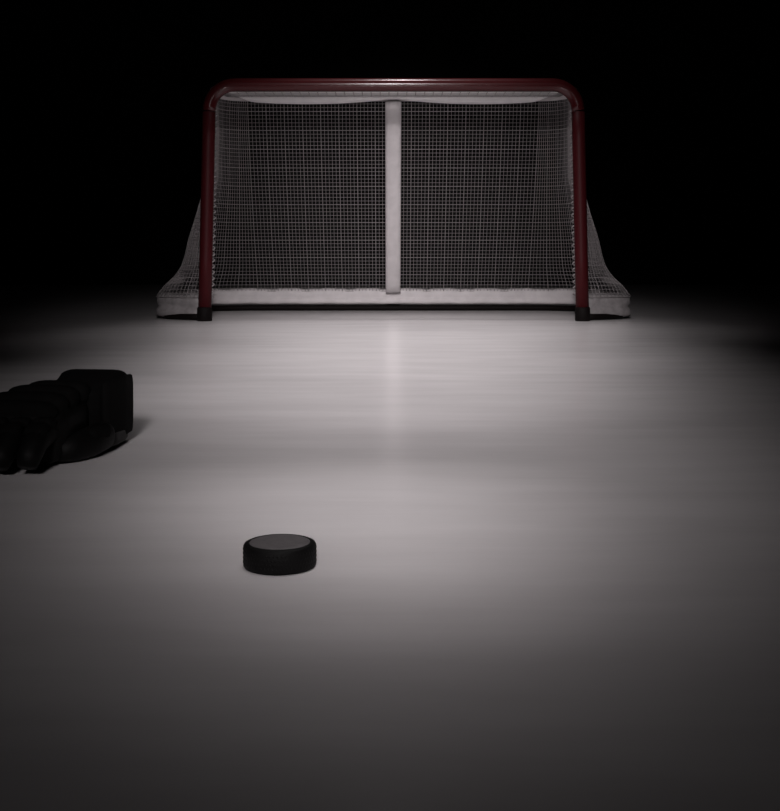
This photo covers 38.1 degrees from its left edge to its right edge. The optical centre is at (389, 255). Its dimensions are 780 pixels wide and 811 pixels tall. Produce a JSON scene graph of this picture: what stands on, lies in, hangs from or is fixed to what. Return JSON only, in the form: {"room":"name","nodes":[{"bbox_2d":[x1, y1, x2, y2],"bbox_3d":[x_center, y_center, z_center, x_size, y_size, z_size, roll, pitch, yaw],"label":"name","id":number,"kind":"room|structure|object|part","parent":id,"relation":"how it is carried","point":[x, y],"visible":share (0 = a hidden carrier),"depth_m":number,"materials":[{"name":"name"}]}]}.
{"room":"ice rink","nodes":[
{"label":"ice rink","id":0,"kind":"room"},
{"bbox_2d":[0,285,779,810],"bbox_3d":[0.000,0.375,5.000,30.000,0.100,16.000,0,0,0],"label":"floor","id":1,"kind":"structure","parent":0,"point":[545,576],"depth_m":1.19,"materials":[{"name":"white ice"}]},
{"bbox_2d":[0,369,132,470],"bbox_3d":[-0.549,0.262,1.819,0.176,0.124,0.378,0,0,15],"label":"glove","id":2,"kind":"object","parent":1,"relation":"on","point":[78,415],"visible":1,"depth_m":1.78,"materials":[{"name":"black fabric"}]},
{"bbox_3d":[-0.464,0.258,1.927,0.015,0.106,0.113,0,0,10],"label":"cuff panel","id":3,"kind":"part","parent":2,"relation":"part of","materials":[{"name":"black fabric"}]},
{"bbox_2d":[243,534,316,574],"bbox_3d":[-0.116,0.312,1.185,0.077,0.026,0.077,0,0,-17],"label":"puck","id":4,"kind":"object","parent":1,"relation":"on","point":[271,554],"visible":1,"depth_m":1.16,"materials":[{"name":"black rubber"}]},
{"bbox_2d":[156,78,630,320],"bbox_3d":[0.018,-0.286,6.181,2.462,1.222,1.138,0,0,0],"label":"goal","id":5,"kind":"object","parent":1,"relation":"on","point":[181,304],"visible":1,"depth_m":6.25,"materials":[{"name":"white fabric"}]},
{"bbox_3d":[-0.915,-0.233,5.650,0.087,0.976,0.066,0,0,0],"label":"goal post","id":6,"kind":"part","parent":5,"relation":"part of","materials":[{"name":"red metal"}]},
{"bbox_3d":[-0.885,-0.265,5.674,0.045,0.946,0.032,0,0,0],"label":"lacing cord","id":7,"kind":"part","parent":5,"relation":"part of","materials":[{"name":"white fabric"}]},
{"bbox_3d":[0.018,-0.312,6.418,0.088,1.055,0.554,0,0,0],"label":"post","id":8,"kind":"part","parent":5,"relation":"part of","materials":[{"name":"white fabric"}]},
{"bbox_3d":[0.018,0.308,6.209,2.402,0.034,1.055,0,0,0],"label":"rail","id":9,"kind":"part","parent":5,"relation":"part of","materials":[{"name":"metal"}]},
{"bbox_3d":[0.018,-0.867,5.945,1.928,0.038,0.548,0,0,0],"label":"rail","id":10,"kind":"part","parent":5,"relation":"part of","materials":[{"name":"white fabric"}]},
{"bbox_3d":[0.921,-0.265,5.674,0.045,0.946,0.032,0,0,0],"label":"lacing cord","id":11,"kind":"part","parent":5,"relation":"part of","materials":[{"name":"white fabric"}]},
{"bbox_3d":[0.951,-0.233,5.650,0.087,0.976,0.066,0,0,0],"label":"goal post","id":12,"kind":"part","parent":5,"relation":"part of","materials":[{"name":"red metal"}]},
{"bbox_2d":[0,0,779,284],"bbox_3d":[0.000,-2.675,12.900,30.000,6.000,0.200,0,0,0],"label":"background","id":13,"kind":"structure","parent":0,"point":[101,101],"depth_m":12.80,"materials":[{"name":"black"}]}
]}

